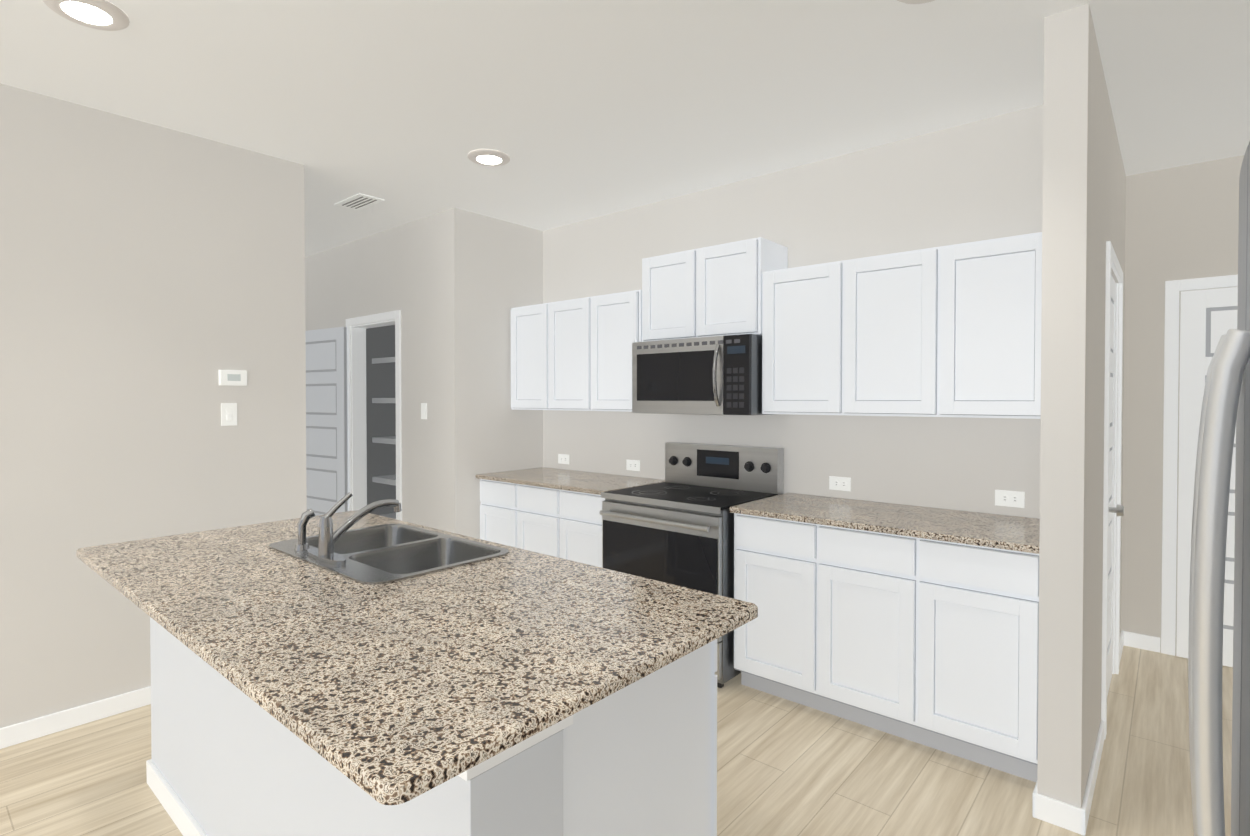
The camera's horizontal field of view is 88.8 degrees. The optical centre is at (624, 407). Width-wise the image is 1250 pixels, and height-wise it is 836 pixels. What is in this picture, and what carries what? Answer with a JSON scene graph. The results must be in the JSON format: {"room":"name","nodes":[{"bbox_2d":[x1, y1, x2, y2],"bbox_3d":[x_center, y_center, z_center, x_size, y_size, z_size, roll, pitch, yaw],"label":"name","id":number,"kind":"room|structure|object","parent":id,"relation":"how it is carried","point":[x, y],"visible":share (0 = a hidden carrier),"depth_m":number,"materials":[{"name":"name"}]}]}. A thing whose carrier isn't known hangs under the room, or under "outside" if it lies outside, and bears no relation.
{"room":"kitchen","nodes":[
{"label":"kitchen","id":0,"kind":"room"},
{"bbox_2d":[0,83,306,727],"bbox_3d":[-3.753,0.058,1.354,0.125,2.740,5.918,1,1,41],"label":"wall","id":1,"kind":"structure","parent":0,"point":[152,279],"depth_m":2.92,"materials":[{"name":"paint"}]},
{"bbox_2d":[0,686,150,748],"bbox_3d":[-3.698,1.386,1.333,0.017,0.085,5.931,1,1,41],"label":"baseboard","id":2,"kind":"structure","parent":1,"relation":"attached to","point":[21,732],"depth_m":2.80,"materials":[{"name":"white paint"}]},
{"bbox_2d":[221,403,236,425],"bbox_3d":[-2.023,0.037,3.264,0.009,0.116,0.072,1,1,41],"label":"switch plate","id":3,"kind":"object","parent":1,"relation":"attached to","point":[228,414],"visible":1,"depth_m":3.26,"materials":[{"name":"white plastic"}]},
{"bbox_2d":[218,370,246,385],"bbox_3d":[-2.006,-0.150,3.271,0.023,0.080,0.128,1,1,41],"label":"thermostat","id":4,"kind":"object","parent":1,"relation":"attached to","point":[232,377],"visible":1,"depth_m":3.26,"materials":[{"name":"white plastic"}]},
{"bbox_2d":[372,357,394,363],"bbox_3d":[-1.336,-0.406,5.530,1.560,0.045,0.979,1,1,41],"label":"shelf","id":5,"kind":"object","parent":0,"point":[383,360],"visible":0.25,"depth_m":5.54,"materials":[{"name":"grey wood"}]},
{"bbox_2d":[372,474,395,485],"bbox_3d":[-1.336,0.644,5.544,1.560,0.045,0.979,1,1,41],"label":"shelf","id":6,"kind":"object","parent":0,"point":[389,479],"visible":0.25,"depth_m":5.58,"materials":[{"name":"grey wood"}]},
{"bbox_2d":[372,436,395,444],"bbox_3d":[-1.336,0.294,5.539,1.560,0.045,0.979,1,1,41],"label":"shelf","id":7,"kind":"object","parent":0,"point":[389,440],"visible":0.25,"depth_m":5.56,"materials":[{"name":"grey wood"}]},
{"bbox_2d":[372,398,395,402],"bbox_3d":[-1.336,-0.056,5.534,1.560,0.045,0.979,1,1,41],"label":"shelf","id":8,"kind":"object","parent":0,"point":[383,400],"visible":0.25,"depth_m":5.54,"materials":[{"name":"grey wood"}]},
{"bbox_2d":[380,513,395,518],"bbox_3d":[-1.336,0.994,5.548,1.560,0.045,0.979,1,1,41],"label":"shelf","id":9,"kind":"object","parent":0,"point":[391,515],"depth_m":5.71,"materials":[{"name":"grey"}]},
{"bbox_2d":[305,208,472,536],"bbox_3d":[-2.452,0.002,5.540,3.520,2.740,0.125,1,1,41],"label":"wall","id":10,"kind":"structure","parent":0,"point":[454,285],"depth_m":4.64,"materials":[{"name":"paint"}]},
{"bbox_2d":[305,327,347,515],"bbox_3d":[-2.623,0.350,5.459,0.715,2.030,0.105,1,1,35],"label":"pantry door","id":11,"kind":"structure","parent":10,"relation":"in","point":[326,425],"depth_m":5.42,"materials":[{"name":"grey wood"}]},
{"bbox_2d":[346,310,401,520],"bbox_3d":[-1.962,0.324,5.114,0.849,2.107,0.141,1,1,41],"label":"door frame","id":12,"kind":"structure","parent":10,"relation":"attached to","point":[356,421],"depth_m":5.31,"materials":[{"name":"white paint"}]},
{"bbox_2d":[421,403,426,418],"bbox_3d":[-1.446,0.029,4.587,0.072,0.116,0.009,1,1,41],"label":"light switch","id":13,"kind":"object","parent":10,"relation":"attached to","point":[423,410],"visible":1,"depth_m":4.58,"materials":[{"name":"white plastic"}]},
{"bbox_2d":[473,213,542,538],"bbox_3d":[-0.745,0.010,4.922,0.125,2.740,1.110,1,1,41],"label":"wall","id":14,"kind":"structure","parent":0,"point":[507,256],"depth_m":4.63,"materials":[{"name":"paint"}]},
{"bbox_2d":[0,646,1232,835],"bbox_3d":[-2.140,1.457,2.171,8.410,0.080,9.230,1,1,41],"label":"floor","id":15,"kind":"structure","parent":0,"point":[785,767],"depth_m":2.44,"materials":[{"name":"brown wood"}]},
{"bbox_2d":[146,620,728,835],"bbox_3d":[-0.765,0.975,2.046,2.026,0.887,0.817,1,1,41],"label":"kitchen island","id":16,"kind":"object","parent":15,"relation":"on","point":[642,761],"depth_m":1.54,"materials":[{"name":"granite"},{"name":"paint"}]},
{"bbox_2d":[76,518,757,815],"bbox_3d":[-0.799,0.566,1.957,2.154,0.120,1.032,1,1,41],"label":"island countertop","id":17,"kind":"structure","parent":16,"relation":"on","point":[403,688],"depth_m":1.43,"materials":[{"name":"beige stone"}]},
{"bbox_2d":[292,492,401,563],"bbox_3d":[-0.938,0.390,2.216,0.334,0.211,0.296,1,1,41],"label":"faucet","id":18,"kind":"object","parent":17,"relation":"on","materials":[{"name":"silver metal"}]},
{"bbox_2d":[260,520,519,587],"bbox_3d":[-0.840,0.590,2.253,0.780,0.190,0.525,1,1,41],"label":"sink","id":19,"kind":"object","parent":17,"relation":"in","point":[417,551],"depth_m":2.29,"materials":[{"name":"silver metal"}]},
{"bbox_2d":[476,467,664,567],"bbox_3d":[-0.375,0.931,4.317,1.236,0.914,0.637,1,1,41],"label":"base cabinet","id":20,"kind":"object","parent":15,"relation":"on","point":[554,512],"visible":0.5,"depth_m":4.09,"materials":[{"name":"white paint"}]},
{"bbox_2d":[476,467,664,494],"bbox_3d":[-0.375,0.487,4.311,1.236,0.026,0.637,1,1,41],"label":"countertop","id":21,"kind":"structure","parent":20,"relation":"on","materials":[{"name":"stone"}]},
{"bbox_2d":[599,442,783,687],"bbox_3d":[0.364,0.815,3.599,0.789,1.165,0.728,1,1,41],"label":"electric range","id":22,"kind":"object","parent":15,"relation":"on","point":[676,527],"visible":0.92,"depth_m":3.44,"materials":[{"name":"silver metal"}]},
{"bbox_2d":[734,513,832,714],"bbox_3d":[0.917,0.959,3.224,0.504,0.887,0.612,1,1,41],"label":"base cabinet","id":23,"kind":"object","parent":15,"relation":"on","point":[783,568],"depth_m":2.98,"materials":[{"name":"white paint"}]},
{"bbox_2d":[833,529,936,748],"bbox_3d":[1.219,0.963,2.964,0.560,0.887,0.612,1,1,41],"label":"base cabinet","id":24,"kind":"object","parent":15,"relation":"on","point":[918,624],"depth_m":2.68,"materials":[{"name":"white paint"}]},
{"bbox_2d":[937,541,1038,781],"bbox_3d":[1.521,0.966,2.705,0.504,0.887,0.612,1,1,41],"label":"base cabinet","id":25,"kind":"object","parent":15,"relation":"on","point":[988,599],"depth_m":2.43,"materials":[{"name":"white paint"}]},
{"bbox_2d":[729,493,1039,552],"bbox_3d":[1.210,0.505,2.950,1.304,0.026,0.637,1,1,41],"label":"countertop","id":26,"kind":"structure","parent":25,"relation":"on","point":[958,527],"depth_m":2.81,"materials":[{"name":"beige stone"}]},
{"bbox_2d":[1188,141,1249,835],"bbox_3d":[1.192,0.539,0.582,1.021,1.798,0.910,1,1,41],"label":"refrigerator","id":27,"kind":"object","parent":15,"relation":"on","point":[1225,410],"visible":1,"depth_m":0.81,"materials":[{"name":"metal"}]},
{"bbox_2d":[0,0,1249,256],"bbox_3d":[-2.140,-1.363,2.133,8.410,0.080,9.230,1,1,41],"label":"ceiling","id":28,"kind":"structure","parent":0,"point":[578,110],"depth_m":2.62,"materials":[{"name":"white paint"}]},
{"bbox_2d":[43,0,129,30],"bbox_3d":[-1.788,-1.313,2.121,0.224,0.018,0.224,1,1,41],"label":"recessed light","id":29,"kind":"object","parent":28,"relation":"in","point":[102,15],"visible":0.98,"depth_m":2.12,"materials":[{"name":"white plastic"}]},
{"bbox_2d":[334,193,384,209],"bbox_3d":[-1.747,-1.345,4.195,0.340,0.009,0.170,1,1,41],"label":"ceiling vent","id":30,"kind":"object","parent":28,"relation":"in","point":[359,201],"visible":0.98,"depth_m":4.17,"materials":[{"name":"white plastic"}]},
{"bbox_2d":[468,149,509,166],"bbox_3d":[-0.729,-1.331,3.422,0.224,0.018,0.224,1,1,41],"label":"recessed light","id":31,"kind":"object","parent":28,"relation":"in","point":[489,157],"visible":0.98,"depth_m":3.39,"materials":[{"name":"white plastic"}]},
{"bbox_2d":[897,0,934,3],"bbox_3d":[0.938,-1.311,1.971,0.224,0.018,0.224,1,1,41],"label":"recessed light","id":32,"kind":"object","parent":28,"relation":"in","point":[914,1],"visible":0.94,"depth_m":2.06,"materials":[{"name":"white plastic"}]},
{"bbox_2d":[543,104,1042,518],"bbox_3d":[0.681,0.024,3.905,3.365,2.740,0.125,1,1,41],"label":"wall","id":33,"kind":"structure","parent":0,"point":[980,180],"depth_m":3.37,"materials":[{"name":"paint"}]},
{"bbox_2d":[558,454,568,463],"bbox_3d":[-0.462,0.392,4.803,0.116,0.072,0.007,1,1,41],"label":"electrical outlet","id":34,"kind":"object","parent":33,"relation":"attached to","point":[563,458],"visible":1,"depth_m":4.80,"materials":[{"name":"white plastic"}]},
{"bbox_2d":[511,290,641,411],"bbox_3d":[-0.277,-0.351,4.417,1.232,0.748,0.332,1,1,41],"label":"upper cabinet","id":35,"kind":"object","parent":33,"relation":"attached to","point":[572,355],"visible":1,"depth_m":4.25,"materials":[{"name":"white paint"}]},
{"bbox_2d":[626,460,639,470],"bbox_3d":[0.055,0.398,4.359,0.116,0.072,0.007,1,1,41],"label":"electrical outlet","id":36,"kind":"object","parent":33,"relation":"attached to","point":[633,465],"visible":1,"depth_m":4.35,"materials":[{"name":"white plastic"}]},
{"bbox_2d":[642,237,787,341],"bbox_3d":[0.504,-0.646,3.742,0.807,0.512,0.332,1,1,41],"label":"upper cabinet","id":37,"kind":"object","parent":33,"relation":"attached to","point":[712,291],"visible":0.92,"depth_m":3.57,"materials":[{"name":"white paint"}]},
{"bbox_2d":[632,334,773,414],"bbox_3d":[0.460,-0.174,3.697,0.795,0.424,0.466,1,1,41],"label":"over-the-range microwave","id":38,"kind":"object","parent":37,"relation":"attached to","point":[718,375],"visible":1,"depth_m":3.50,"materials":[{"name":"silver metal"}]},
{"bbox_2d":[762,258,857,415],"bbox_3d":[1.008,-0.337,3.313,0.502,0.748,0.332,1,1,41],"label":"upper cabinet","id":39,"kind":"object","parent":33,"relation":"attached to","point":[810,312],"depth_m":3.18,"materials":[{"name":"white paint"}]},
{"bbox_2d":[829,476,850,490],"bbox_3d":[1.150,0.410,3.418,0.116,0.072,0.007,1,1,41],"label":"electrical outlet","id":40,"kind":"object","parent":33,"relation":"attached to","point":[840,483],"visible":1,"depth_m":3.42,"materials":[{"name":"white plastic"}]},
{"bbox_2d":[858,244,957,416],"bbox_3d":[1.311,-0.333,3.053,0.560,0.748,0.332,1,1,41],"label":"upper cabinet","id":41,"kind":"object","parent":33,"relation":"attached to","point":[954,330],"depth_m":2.87,"materials":[{"name":"white paint"}]},
{"bbox_2d":[958,232,1041,418],"bbox_3d":[1.614,-0.329,2.793,0.502,0.748,0.332,1,1,41],"label":"upper cabinet","id":42,"kind":"object","parent":33,"relation":"attached to","point":[1000,279],"depth_m":2.64,"materials":[{"name":"white paint"}]},
{"bbox_2d":[995,490,1024,507],"bbox_3d":[1.749,0.417,2.904,0.116,0.072,0.007,1,1,41],"label":"electrical outlet","id":43,"kind":"object","parent":33,"relation":"attached to","point":[1009,498],"visible":1,"depth_m":2.90,"materials":[{"name":"white plastic"}]},
{"bbox_2d":[1037,3,1125,807],"bbox_3d":[2.170,0.036,2.961,0.124,2.740,2.146,1,1,41],"label":"wall","id":44,"kind":"structure","parent":0,"point":[1084,200],"depth_m":2.16,"materials":[{"name":"paint"}]},
{"bbox_2d":[1072,720,1104,835],"bbox_3d":[1.769,1.371,2.408,0.013,0.085,0.784,1,1,41],"label":"baseboard","id":45,"kind":"structure","parent":44,"relation":"attached to","point":[1080,816],"depth_m":2.24,"materials":[{"name":"white paint"}]},
{"bbox_2d":[1101,241,1122,738],"bbox_3d":[2.321,0.352,3.037,0.019,2.107,0.904,1,1,41],"label":"door frame","id":46,"kind":"structure","parent":44,"relation":"attached to","point":[1112,262],"depth_m":2.73,"materials":[{"name":"white paint"}]},
{"bbox_2d":[1107,274,1123,695],"bbox_3d":[2.297,0.382,3.058,0.175,2.030,0.750,1,1,41],"label":"hall door","id":47,"kind":"structure","parent":44,"relation":"in","point":[1118,510],"depth_m":3.20,"materials":[{"name":"grey wood"}]},
{"bbox_2d":[1119,630,1135,665],"bbox_3d":[2.780,1.356,3.564,0.041,0.085,0.465,1,1,41],"label":"baseboard","id":48,"kind":"structure","parent":44,"relation":"attached to","point":[1127,638],"depth_m":3.71,"materials":[{"name":"white paint"}]},
{"bbox_2d":[1121,155,1243,654],"bbox_3d":[3.440,0.031,3.364,1.525,2.740,0.120,1,1,41],"label":"wall","id":49,"kind":"structure","parent":0,"point":[1181,222],"depth_m":3.65,"materials":[{"name":"paint"}]},
{"bbox_2d":[1161,275,1237,655],"bbox_3d":[3.386,0.348,3.325,0.894,2.107,0.016,1,1,41],"label":"door frame","id":50,"kind":"structure","parent":49,"relation":"attached to","point":[1172,288],"depth_m":3.59,"materials":[{"name":"white paint"}]},
{"bbox_2d":[1176,287,1237,666],"bbox_3d":[3.353,0.379,3.287,0.760,2.030,0.105,1,1,41],"label":"door","id":51,"kind":"structure","parent":49,"relation":"in","point":[1208,318],"depth_m":3.50,"materials":[{"name":"grey wood"}]}
]}

